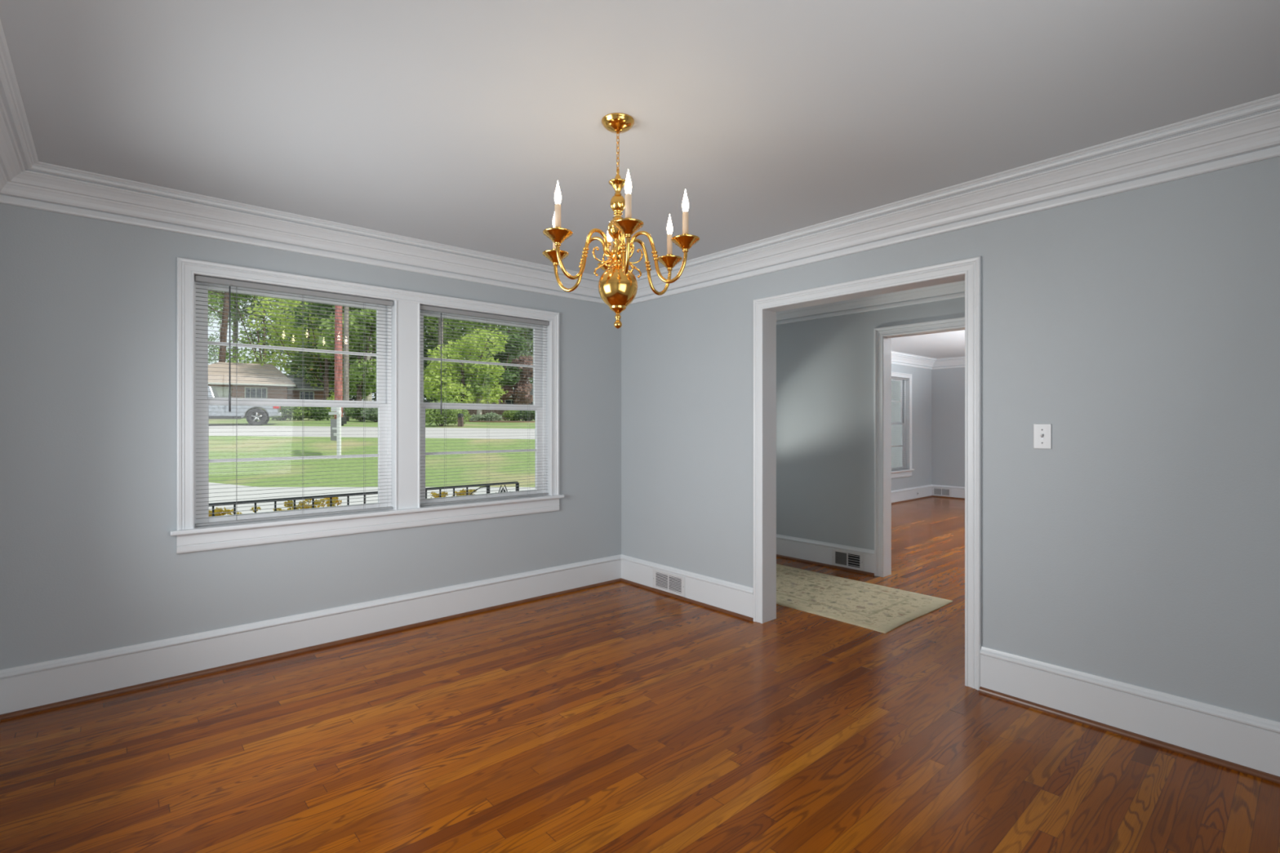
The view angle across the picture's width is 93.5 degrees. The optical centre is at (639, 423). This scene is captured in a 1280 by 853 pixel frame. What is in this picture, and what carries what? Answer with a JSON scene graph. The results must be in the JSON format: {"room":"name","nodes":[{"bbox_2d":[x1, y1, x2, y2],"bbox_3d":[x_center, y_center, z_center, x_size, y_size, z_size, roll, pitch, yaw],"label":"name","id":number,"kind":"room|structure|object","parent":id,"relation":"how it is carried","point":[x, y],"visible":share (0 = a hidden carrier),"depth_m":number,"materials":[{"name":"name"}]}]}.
{"room":"dining room","nodes":[
{"label":"dining room","id":0,"kind":"room"},
{"bbox_2d":[0,203,621,669],"bbox_3d":[-1.601,0.077,3.835,3.732,2.445,0.140,0,0,-41],"label":"wall","id":1,"kind":"structure","parent":0,"point":[90,562],"depth_m":2.98,"materials":[{"name":"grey paint"}]},
{"bbox_2d":[194,274,394,526],"bbox_3d":[-1.984,-0.116,3.518,1.047,1.349,0.171,0,0,-41],"label":"window","id":2,"kind":"structure","parent":1,"relation":"in","point":[386,416],"depth_m":3.49,"materials":[{"name":"white paint"}]},
{"bbox_2d":[195,275,393,526],"bbox_3d":[-1.937,-0.119,3.465,1.007,1.306,0.048,0,0,-41],"label":"window blind","id":3,"kind":"object","parent":2,"relation":"attached to","point":[197,278],"visible":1,"depth_m":3.40,"materials":[{"name":"grey plastic"}]},
{"bbox_2d":[169,257,564,554],"bbox_3d":[-1.502,-0.093,3.844,2.372,1.510,0.118,0,0,-41],"label":"trim","id":4,"kind":"structure","parent":1,"relation":"attached to","point":[407,512],"depth_m":3.70,"materials":[{"name":"white paint"}]},
{"bbox_2d":[0,554,753,715],"bbox_3d":[-1.045,1.194,3.310,3.592,0.213,1.383,0,0,-41],"label":"baseboard","id":5,"kind":"structure","parent":1,"relation":"attached to","point":[22,687],"depth_m":3.44,"materials":[{"name":"white paint"}]},
{"bbox_2d":[420,304,550,503],"bbox_3d":[-1.110,-0.116,4.288,1.024,1.349,0.171,0,0,-41],"label":"window","id":6,"kind":"structure","parent":1,"relation":"in","point":[544,424],"depth_m":4.54,"materials":[{"name":"white paint"}]},
{"bbox_2d":[420,305,548,506],"bbox_3d":[-1.063,-0.119,4.235,0.984,1.306,0.048,0,0,-41],"label":"window blind","id":7,"kind":"object","parent":6,"relation":"attached to","point":[425,308],"visible":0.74,"depth_m":4.22,"materials":[{"name":"grey plastic"}]},
{"bbox_2d":[0,496,1279,852],"bbox_3d":[2.576,1.360,5.140,11.726,0.120,5.252,0,0,-41],"label":"floor","id":8,"kind":"structure","parent":0,"point":[620,717],"depth_m":2.40,"materials":[{"name":"brown wood"}]},
{"bbox_2d":[776,564,952,633],"bbox_3d":[1.134,1.295,4.937,1.028,0.009,2.337,0,0,-41],"label":"rug","id":9,"kind":"object","parent":8,"relation":"on","point":[879,608],"visible":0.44,"depth_m":4.40,"materials":[{"name":"beige fabric"}]},
{"bbox_2d":[0,0,1279,358],"bbox_3d":[2.576,-1.205,5.140,11.726,0.120,5.252,0,0,-41],"label":"ceiling","id":10,"kind":"structure","parent":0,"point":[458,123],"depth_m":2.12,"materials":[{"name":"paint"}]},
{"bbox_2d":[542,112,699,328],"bbox_3d":[-0.084,-0.752,2.277,0.652,0.785,0.583,0,0,-41],"label":"chandelier","id":11,"kind":"object","parent":10,"relation":"hanging from","point":[618,284],"visible":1,"depth_m":2.23,"materials":[{"name":"gold metal"}]},
{"bbox_2d":[776,297,964,550],"bbox_3d":[2.365,0.077,4.861,0.115,2.445,5.112,0,0,-41],"label":"wall","id":12,"kind":"structure","parent":0,"point":[825,366],"depth_m":5.49,"materials":[{"name":"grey paint"}]},
{"bbox_2d":[776,533,874,573],"bbox_3d":[0.742,1.194,5.401,1.606,0.213,2.155,0,0,-41],"label":"baseboard","id":13,"kind":"structure","parent":12,"relation":"attached to","point":[820,552],"depth_m":5.59,"materials":[{"name":"white paint"}]},
{"bbox_2d":[776,554,874,576],"bbox_3d":[1.673,1.290,4.344,1.572,0.020,4.938,0,0,-41],"label":"trim","id":14,"kind":"structure","parent":12,"relation":"attached to","point":[777,555],"depth_m":5.48,"materials":[{"name":"brown wood"}]},
{"bbox_2d":[831,548,863,571],"bbox_3d":[1.835,1.204,5.336,0.016,0.148,0.306,0,0,-41],"label":"air vent","id":15,"kind":"object","parent":12,"relation":"attached to","point":[851,560],"visible":1,"depth_m":5.33,"materials":[{"name":"white metal"}]},
{"bbox_2d":[776,280,964,324],"bbox_3d":[1.673,-1.060,4.344,1.606,0.170,4.972,0,0,-41],"label":"trim","id":16,"kind":"structure","parent":12,"relation":"attached to","point":[957,289],"depth_m":5.12,"materials":[{"name":"white paint"}]},
{"bbox_2d":[874,316,964,577],"bbox_3d":[2.529,0.240,4.674,0.159,2.120,1.415,0,0,-41],"label":"door frame","id":17,"kind":"structure","parent":12,"relation":"in","point":[882,335],"depth_m":5.13,"materials":[{"name":"white paint"}]},
{"bbox_2d":[891,380,900,467],"bbox_3d":[4.257,-0.050,13.621,0.200,3.300,4.928,0,0,-41],"label":"wall","id":18,"kind":"structure","parent":0,"point":[895,418],"depth_m":12.35,"materials":[{"name":"white"}]},
{"bbox_2d":[891,364,931,490],"bbox_3d":[2.978,0.077,8.902,6.149,2.445,0.140,0,0,-41],"label":"wall","id":19,"kind":"structure","parent":0,"point":[921,377],"depth_m":10.47,"materials":[{"name":"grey paint"}]},
{"bbox_2d":[891,376,909,469],"bbox_3d":[4.148,0.003,9.953,0.973,1.573,0.171,0,0,-41],"label":"window","id":20,"kind":"structure","parent":19,"relation":"in","point":[906,402],"depth_m":10.23,"materials":[{"name":"white paint"}]},
{"bbox_2d":[891,377,908,471],"bbox_3d":[4.189,-0.001,9.906,0.933,1.530,0.032,0,0,-41],"label":"window blind","id":21,"kind":"object","parent":20,"relation":"attached to","point":[895,378],"visible":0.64,"depth_m":10.07,"materials":[{"name":"grey plastic"}]},
{"bbox_2d":[891,371,914,479],"bbox_3d":[4.197,0.024,9.898,1.151,1.737,0.118,0,0,-41],"label":"trim","id":22,"kind":"structure","parent":19,"relation":"attached to","point":[902,473],"depth_m":10.19,"materials":[{"name":"white paint"}]},
{"bbox_2d":[891,351,964,369],"bbox_3d":[4.616,-1.060,6.938,6.009,0.170,4.972,0,0,-41],"label":"trim","id":23,"kind":"structure","parent":19,"relation":"attached to","point":[897,357],"depth_m":10.36,"materials":[{"name":"white paint"}]},
{"bbox_2d":[891,484,964,502],"bbox_3d":[4.616,1.194,6.938,6.009,0.213,4.972,0,0,-41],"label":"baseboard","id":24,"kind":"structure","parent":19,"relation":"attached to","point":[901,495],"depth_m":10.39,"materials":[{"name":"white paint"}]},
{"bbox_2d":[891,495,964,504],"bbox_3d":[4.616,1.290,6.938,5.975,0.020,4.938,0,0,-41],"label":"trim","id":25,"kind":"structure","parent":19,"relation":"attached to","point":[930,495],"depth_m":10.42,"materials":[{"name":"brown wood"}]},
{"bbox_2d":[931,367,964,487],"bbox_3d":[6.968,0.077,8.919,0.140,2.445,5.112,0,0,-41],"label":"wall","id":26,"kind":"structure","parent":0,"point":[948,384],"depth_m":10.58,"materials":[{"name":"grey paint"}]},
{"bbox_2d":[932,487,951,497],"bbox_3d":[5.331,1.204,10.640,0.005,0.148,0.330,0,0,-41],"label":"air vent","id":27,"kind":"object","parent":26,"relation":"attached to","point":[940,491],"visible":1,"depth_m":10.64,"materials":[{"name":"white metal"}]},
{"bbox_2d":[621,156,1279,721],"bbox_3d":[1.024,0.077,3.772,0.124,2.445,4.972,0,0,-41],"label":"wall","id":28,"kind":"structure","parent":0,"point":[1141,548],"depth_m":2.60,"materials":[{"name":"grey paint"}]},
{"bbox_2d":[0,18,1279,305],"bbox_3d":[-0.114,-1.060,2.254,3.592,0.170,4.200,0,0,-41],"label":"trim","id":29,"kind":"structure","parent":28,"relation":"attached to","point":[1249,132],"depth_m":2.95,"materials":[{"name":"white paint"}]},
{"bbox_2d":[0,577,1279,784],"bbox_3d":[-0.114,1.290,2.254,3.558,0.020,4.166,0,0,-41],"label":"trim","id":30,"kind":"structure","parent":28,"relation":"attached to","point":[1229,765],"depth_m":2.91,"materials":[{"name":"brown wood"}]},
{"bbox_2d":[653,568,684,597],"bbox_3d":[0.215,1.204,4.566,0.005,0.148,0.348,0,0,-41],"label":"air vent","id":31,"kind":"object","parent":28,"relation":"attached to","point":[673,584],"visible":1,"depth_m":4.56,"materials":[{"name":"white metal"}]},
{"bbox_2d":[753,256,981,690],"bbox_3d":[1.262,0.241,3.503,0.168,2.118,1.379,0,0,-41],"label":"door frame","id":32,"kind":"structure","parent":28,"relation":"in","point":[968,270],"depth_m":3.56,"materials":[{"name":"white paint"}]},
{"bbox_2d":[1033,423,1051,448],"bbox_3d":[1.833,0.057,2.746,0.021,0.115,0.071,0,0,-41],"label":"light switch","id":33,"kind":"object","parent":28,"relation":"attached to","point":[1042,432],"visible":1,"depth_m":2.75,"materials":[{"name":"white plastic"}]},
{"bbox_2d":[979,645,1279,777],"bbox_3d":[2.138,1.194,2.398,0.023,0.213,1.438,0,0,-41],"label":"baseboard","id":34,"kind":"structure","parent":28,"relation":"attached to","point":[1246,740],"depth_m":2.48,"materials":[{"name":"white paint"}]},
{"label":"outside","id":35,"kind":"structure","parent":0,"visible":0},
{"bbox_2d":[208,482,534,515],"bbox_3d":[-19.000,1.433,1.200,102.001,0.209,26.402,0,0,0],"label":"driveway","id":36,"kind":"structure","parent":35,"point":[213,486],"depth_m":12.90,"materials":[{"name":"concrete"}]},
{"bbox_2d":[208,507,226,516],"bbox_3d":[-3.625,1.111,5.088,0.237,0.798,0.195,0,0,-41],"label":"flowering plant","id":37,"kind":"object","parent":36,"relation":"on","point":[210,511],"visible":0.07,"depth_m":5.12,"materials":[{"name":"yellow plant"}]},
{"bbox_2d":[208,506,261,516],"bbox_3d":[-3.505,1.110,5.199,0.434,0.801,0.329,0,0,-41],"label":"flowering plant","id":38,"kind":"object","parent":36,"relation":"on","point":[253,508],"visible":0.09,"depth_m":5.17,"materials":[{"name":"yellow plant"}]},
{"bbox_2d":[272,507,301,511],"bbox_3d":[-3.186,1.130,5.484,0.285,0.760,0.211,0,0,-41],"label":"flowering plant","id":39,"kind":"object","parent":36,"relation":"on","point":[288,508],"visible":0.03,"depth_m":5.44,"materials":[{"name":"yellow plant"}]},
{"bbox_2d":[284,497,342,510],"bbox_3d":[-3.029,1.093,5.630,0.588,0.835,0.474,0,0,-41],"label":"flowering plant","id":40,"kind":"object","parent":36,"relation":"on","point":[317,502],"visible":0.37,"depth_m":5.56,"materials":[{"name":"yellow plant"}]},
{"bbox_2d":[208,481,519,516],"bbox_3d":[-2.840,1.077,5.317,3.998,0.885,0.044,0,0,-41],"label":"porch railing","id":41,"kind":"object","parent":36,"relation":"on","point":[481,486],"visible":0.13,"depth_m":5.40,"materials":[{"name":"black metal"}]},
{"bbox_2d":[429,490,457,497],"bbox_3d":[-2.056,1.116,6.467,0.386,0.789,0.303,0,0,-41],"label":"flowering plant","id":42,"kind":"object","parent":36,"relation":"on","point":[433,494],"visible":0.07,"depth_m":6.43,"materials":[{"name":"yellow plant"}]},
{"bbox_2d":[454,488,476,496],"bbox_3d":[-1.909,1.112,6.602,0.269,0.797,0.204,0,0,-41],"label":"flowering plant","id":43,"kind":"object","parent":36,"relation":"on","point":[464,492],"visible":0.16,"depth_m":6.58,"materials":[{"name":"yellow plant"}]},
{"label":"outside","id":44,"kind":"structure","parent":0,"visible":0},
{"bbox_2d":[208,435,534,487],"bbox_3d":[-19.000,0.614,16.700,102.001,1.692,5.601,0,0,0],"label":"lawn","id":45,"kind":"structure","parent":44,"point":[223,446],"depth_m":16.24,"materials":[{"name":"green plant"}]},
{"bbox_2d":[328,407,341,458],"bbox_3d":[-8.610,0.245,17.023,0.141,1.730,1.072,0,0,-39],"label":"sign","id":46,"kind":"object","parent":45,"relation":"on","point":[335,429],"visible":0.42,"depth_m":16.75,"materials":[{"name":"white paint"}]},
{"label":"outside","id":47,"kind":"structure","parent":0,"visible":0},
{"bbox_2d":[208,425,534,439],"bbox_3d":[-19.000,0.189,22.500,102.001,1.402,6.001,0,0,0],"label":"street","id":48,"kind":"structure","parent":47,"point":[242,430],"depth_m":22.10,"materials":[{"name":"grey asphalt"}]},
{"bbox_2d":[208,386,282,425],"bbox_3d":[-18.294,-0.736,25.533,5.350,1.680,1.875,0,0,-29],"label":"pickup truck","id":49,"kind":"object","parent":48,"relation":"on","point":[250,413],"visible":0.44,"depth_m":25.45,"materials":[{"name":"silver metal"}]},
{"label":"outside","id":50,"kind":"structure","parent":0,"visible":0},
{"bbox_2d":[208,414,534,428],"bbox_3d":[-19.000,-0.486,57.750,119.166,2.192,115.836,0,0,-41],"label":"verge","id":51,"kind":"structure","parent":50,"point":[476,424],"depth_m":28.16,"materials":[{"name":"green plant"}]},
{"bbox_2d":[208,288,231,362],"bbox_3d":[-35.679,-11.514,51.682,7.150,21.743,7.741,0,0,-30],"label":"pine tree","id":52,"kind":"object","parent":51,"relation":"on","point":[222,348],"visible":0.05,"depth_m":51.83,"materials":[{"name":"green plant"}]},
{"bbox_2d":[208,291,262,364],"bbox_3d":[-51.765,-8.975,74.573,9.833,15.749,9.544,0,0,0],"label":"broadleaf tree","id":53,"kind":"object","parent":51,"relation":"on","point":[211,337],"visible":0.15,"depth_m":74.04,"materials":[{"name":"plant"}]},
{"bbox_2d":[210,290,270,362],"bbox_3d":[-40.003,-11.498,60.392,5.354,21.426,7.681,0,0,-33],"label":"pine tree","id":54,"kind":"object","parent":51,"relation":"on","point":[251,304],"visible":0.13,"depth_m":59.27,"materials":[{"name":"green plant"}]},
{"bbox_2d":[208,289,323,374],"bbox_3d":[-36.750,-8.802,57.699,11.709,16.080,10.393,0,0,0],"label":"broadleaf tree","id":55,"kind":"object","parent":51,"relation":"on","point":[246,349],"visible":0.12,"depth_m":57.85,"materials":[{"name":"green plant"}]},
{"bbox_2d":[208,362,334,415],"bbox_3d":[-30.868,-2.258,48.535,11.130,5.216,10.300,0,0,-27],"label":"brick house","id":56,"kind":"structure","parent":51,"relation":"on","point":[215,381],"depth_m":45.48,"materials":[{"name":"beige"}]},
{"bbox_2d":[223,293,324,373],"bbox_3d":[-36.304,-8.962,62.375,12.206,16.326,9.880,0,0,-15],"label":"broadleaf tree","id":57,"kind":"object","parent":51,"relation":"on","point":[246,296],"visible":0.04,"depth_m":60.30,"materials":[{"name":"green plant"}]},
{"bbox_2d":[270,406,297,420],"bbox_3d":[-18.084,-0.621,30.502,1.627,1.035,1.420,0,0,0],"label":"shrub","id":58,"kind":"object","parent":51,"relation":"on","point":[285,416],"visible":0.49,"depth_m":30.25,"materials":[{"name":"green plant"}]},
{"bbox_2d":[284,406,314,420],"bbox_3d":[-17.424,-0.596,30.726,1.256,0.970,1.452,0,0,34],"label":"shrub","id":59,"kind":"object","parent":51,"relation":"on","point":[297,414],"visible":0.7,"depth_m":30.54,"materials":[{"name":"green plant"}]},
{"bbox_2d":[243,296,359,395],"bbox_3d":[-27.677,-6.250,49.715,10.025,11.344,9.080,0,0,-13],"label":"broadleaf tree","id":60,"kind":"object","parent":51,"relation":"on","point":[298,336],"visible":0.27,"depth_m":48.68,"materials":[{"name":"green plant"}]},
{"bbox_2d":[265,301,360,397],"bbox_3d":[-32.819,-9.298,63.493,12.752,17.025,10.931,0,0,0],"label":"broadleaf tree","id":61,"kind":"object","parent":51,"relation":"on","point":[293,301],"visible":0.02,"depth_m":60.01,"materials":[{"name":"green plant"}]},
{"bbox_2d":[299,406,333,420],"bbox_3d":[-16.708,-0.589,31.057,1.730,0.956,1.183,0,0,0],"label":"shrub","id":62,"kind":"object","parent":51,"relation":"on","point":[314,412],"visible":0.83,"depth_m":30.85,"materials":[{"name":"green plant"}]},
{"bbox_2d":[285,301,363,416],"bbox_3d":[-23.847,-5.626,46.406,6.332,10.259,5.635,0,0,0],"label":"broadleaf tree","id":63,"kind":"object","parent":51,"relation":"on","point":[317,361],"visible":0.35,"depth_m":45.92,"materials":[{"name":"green plant"}]},
{"bbox_2d":[324,391,334,416],"bbox_3d":[-20.385,-1.299,39.900,1.434,1.861,1.330,0,0,0],"label":"shrub","id":64,"kind":"object","parent":51,"relation":"on","point":[333,395],"visible":0.14,"depth_m":39.84,"materials":[{"name":"green plant"}]},
{"bbox_2d":[334,304,342,418],"bbox_3d":[-13.848,-8.077,27.185,6.521,16.437,5.014,0,0,0],"label":"pine tree","id":65,"kind":"object","parent":51,"relation":"on","point":[339,392],"visible":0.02,"depth_m":27.86,"materials":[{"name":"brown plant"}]},
{"bbox_2d":[306,361,375,415],"bbox_3d":[-26.702,-3.875,56.211,5.688,8.026,9.246,0,0,41],"label":"broadleaf tree","id":66,"kind":"object","parent":51,"relation":"on","point":[352,398],"visible":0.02,"depth_m":55.39,"materials":[{"name":"green plant"}]},
{"bbox_2d":[341,417,346,426],"bbox_3d":[-12.955,-0.052,26.192,0.184,0.472,0.415,0,0,0],"label":"mailbox","id":67,"kind":"object","parent":51,"relation":"on","point":[344,420],"visible":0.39,"depth_m":26.17,"materials":[{"name":"grey plastic"}]},
{"bbox_2d":[314,308,376,418],"bbox_3d":[-16.906,-3.583,35.877,5.378,6.795,3.718,0,0,33],"label":"broadleaf tree","id":68,"kind":"object","parent":51,"relation":"on","point":[356,385],"visible":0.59,"depth_m":35.44,"materials":[{"name":"green plant"}]},
{"bbox_2d":[343,305,349,421],"bbox_3d":[-14.834,-8.094,30.538,5.778,16.173,5.921,0,0,0],"label":"pine tree","id":69,"kind":"object","parent":51,"relation":"on","point":[346,381],"visible":0.02,"depth_m":30.89,"materials":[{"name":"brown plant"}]},
{"bbox_2d":[343,407,368,421],"bbox_3d":[-14.237,-0.612,30.456,1.369,1.103,1.400,0,0,-19],"label":"shrub","id":70,"kind":"object","parent":51,"relation":"on","point":[348,410],"visible":0.56,"depth_m":30.15,"materials":[{"name":"green plant"}]},
{"bbox_2d":[364,337,372,400],"bbox_3d":[-17.282,-7.327,38.166,5.440,14.258,6.814,0,0,0],"label":"pine tree","id":71,"kind":"object","parent":51,"relation":"on","point":[368,397],"visible":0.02,"depth_m":37.82,"materials":[{"name":"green plant"}]},
{"bbox_2d":[360,408,377,422],"bbox_3d":[-13.139,-0.555,29.980,1.345,1.054,1.292,0,0,0],"label":"shrub","id":72,"kind":"object","parent":51,"relation":"on","point":[372,415],"visible":0.38,"depth_m":29.70,"materials":[{"name":"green plant"}]},
{"bbox_2d":[351,307,425,400],"bbox_3d":[-20.601,-6.875,47.539,10.066,12.779,8.076,0,0,0],"label":"broadleaf tree","id":73,"kind":"object","parent":51,"relation":"on","point":[353,308],"visible":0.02,"depth_m":47.61,"materials":[{"name":"green plant"}]},
{"bbox_2d":[319,308,460,364],"bbox_3d":[-19.719,-6.406,50.023,10.451,11.835,10.327,0,0,0],"label":"broadleaf tree","id":74,"kind":"object","parent":51,"relation":"on","point":[426,334],"visible":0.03,"depth_m":48.64,"materials":[{"name":"green plant"}]},
{"bbox_2d":[425,315,445,395],"bbox_3d":[-13.034,-7.803,40.965,7.103,15.195,4.856,0,0,23],"label":"pine tree","id":75,"kind":"object","parent":51,"relation":"on","point":[429,317],"visible":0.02,"depth_m":39.91,"materials":[{"name":"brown plant"}]},
{"bbox_2d":[425,398,471,426],"bbox_3d":[-8.853,-0.480,26.800,2.472,1.295,2.148,0,0,0],"label":"shrub","id":76,"kind":"object","parent":51,"relation":"on","point":[453,413],"visible":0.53,"depth_m":26.46,"materials":[{"name":"green plant"}]},
{"bbox_2d":[423,341,487,402],"bbox_3d":[-15.612,-3.496,48.054,7.802,6.378,6.310,0,0,0],"label":"broadleaf tree","id":77,"kind":"object","parent":51,"relation":"on","point":[429,344],"visible":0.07,"depth_m":47.24,"materials":[{"name":"green plant"}]},
{"bbox_2d":[457,413,463,426],"bbox_3d":[-7.924,-0.119,26.600,0.200,0.680,0.360,0,0,0],"label":"mailbox","id":78,"kind":"object","parent":51,"relation":"on","point":[460,416],"visible":0.62,"depth_m":26.48,"materials":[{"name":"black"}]},
{"bbox_2d":[423,315,529,359],"bbox_3d":[-14.684,-8.110,52.153,11.286,15.309,9.995,0,0,-3],"label":"broadleaf tree","id":79,"kind":"object","parent":51,"relation":"on","point":[425,317],"visible":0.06,"depth_m":49.76,"materials":[{"name":"green plant"}]},
{"bbox_2d":[428,318,533,390],"bbox_3d":[-11.013,-7.238,48.684,10.903,13.735,9.985,0,0,-10],"label":"broadleaf tree","id":80,"kind":"object","parent":51,"relation":"on","point":[450,336],"visible":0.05,"depth_m":45.76,"materials":[{"name":"green plant"}]},
{"bbox_2d":[454,322,513,403],"bbox_3d":[-13.985,-4.841,54.309,5.979,9.496,10.086,0,0,-38],"label":"broadleaf tree","id":81,"kind":"object","parent":51,"relation":"on","point":[502,385],"visible":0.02,"depth_m":52.61,"materials":[{"name":"green plant"}]},
{"bbox_2d":[466,402,506,419],"bbox_3d":[-10.066,-0.767,38.040,3.300,1.190,0.081,0,0,0],"label":"fence","id":82,"kind":"object","parent":51,"relation":"on","point":[470,411],"visible":0.12,"depth_m":38.00,"materials":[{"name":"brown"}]},
{"bbox_2d":[457,420,534,422],"bbox_3d":[-8.000,-0.019,32.600,4.790,0.386,2.794,0,0,4],"label":"mulch","id":83,"kind":"object","parent":51,"relation":"on","point":[500,421],"visible":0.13,"depth_m":31.46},
{"bbox_2d":[423,326,509,417],"bbox_3d":[-9.845,-2.648,32.940,4.892,5.234,3.871,0,0,-29],"label":"broadleaf tree","id":84,"kind":"object","parent":83,"relation":"on","point":[459,388],"visible":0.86,"depth_m":32.40,"materials":[{"name":"green plant"}]},
{"bbox_2d":[468,413,484,421],"bbox_3d":[-8.693,-0.312,32.032,0.821,0.528,0.822,0,0,0],"label":"shrub","id":85,"kind":"object","parent":83,"relation":"on","point":[477,417],"visible":0.87,"depth_m":31.85,"materials":[{"name":"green plant"}]},
{"bbox_2d":[463,364,493,414],"bbox_3d":[-8.738,-1.665,32.505,1.756,3.326,1.596,0,0,0],"label":"broadleaf tree","id":86,"kind":"object","parent":83,"relation":"on","point":[477,388],"visible":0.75,"depth_m":32.24,"materials":[{"name":"green plant"}]},
{"bbox_2d":[481,412,502,421],"bbox_3d":[-7.892,-0.355,32.022,1.085,0.640,0.866,0,0,0],"label":"shrub","id":87,"kind":"object","parent":83,"relation":"on","point":[491,416],"visible":0.98,"depth_m":31.92,"materials":[{"name":"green plant"}]},
{"bbox_2d":[502,409,524,420],"bbox_3d":[-7.080,-0.494,33.493,1.287,0.856,1.373,0,0,0],"label":"shrub","id":88,"kind":"object","parent":83,"relation":"on","point":[508,412],"visible":0.54,"depth_m":33.21,"materials":[{"name":"green plant"}]},
{"bbox_2d":[514,410,534,421],"bbox_3d":[-6.147,-0.514,33.021,1.482,0.941,1.400,0,0,0],"label":"shrub","id":89,"kind":"object","parent":83,"relation":"on","point":[527,415],"visible":0.59,"depth_m":32.69,"materials":[{"name":"green plant"}]},
{"bbox_2d":[466,332,526,402],"bbox_3d":[-9.595,-3.135,40.056,4.190,5.869,3.998,0,0,0],"label":"broadleaf tree","id":90,"kind":"object","parent":51,"relation":"on","point":[504,375],"visible":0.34,"depth_m":39.75,"materials":[{"name":"green plant"}]},
{"bbox_2d":[478,324,533,387],"bbox_3d":[-8.047,-6.547,46.376,10.491,12.460,8.232,0,0,0],"label":"broadleaf tree","id":91,"kind":"object","parent":51,"relation":"on","point":[511,356],"visible":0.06,"depth_m":44.72,"materials":[{"name":"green plant"}]},
{"bbox_2d":[493,355,533,404],"bbox_3d":[-8.720,-2.539,42.092,3.403,4.603,3.168,0,0,0],"label":"broadleaf tree","id":92,"kind":"object","parent":51,"relation":"on","point":[522,398],"visible":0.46,"depth_m":41.76,"materials":[{"name":"green plant"}]},
{"bbox_2d":[500,383,533,417],"bbox_3d":[-7.081,-1.469,50.559,10.000,3.839,8.120,0,0,-16],"label":"house","id":93,"kind":"structure","parent":51,"relation":"on","point":[508,402],"depth_m":46.14,"materials":[{"name":"brick"}]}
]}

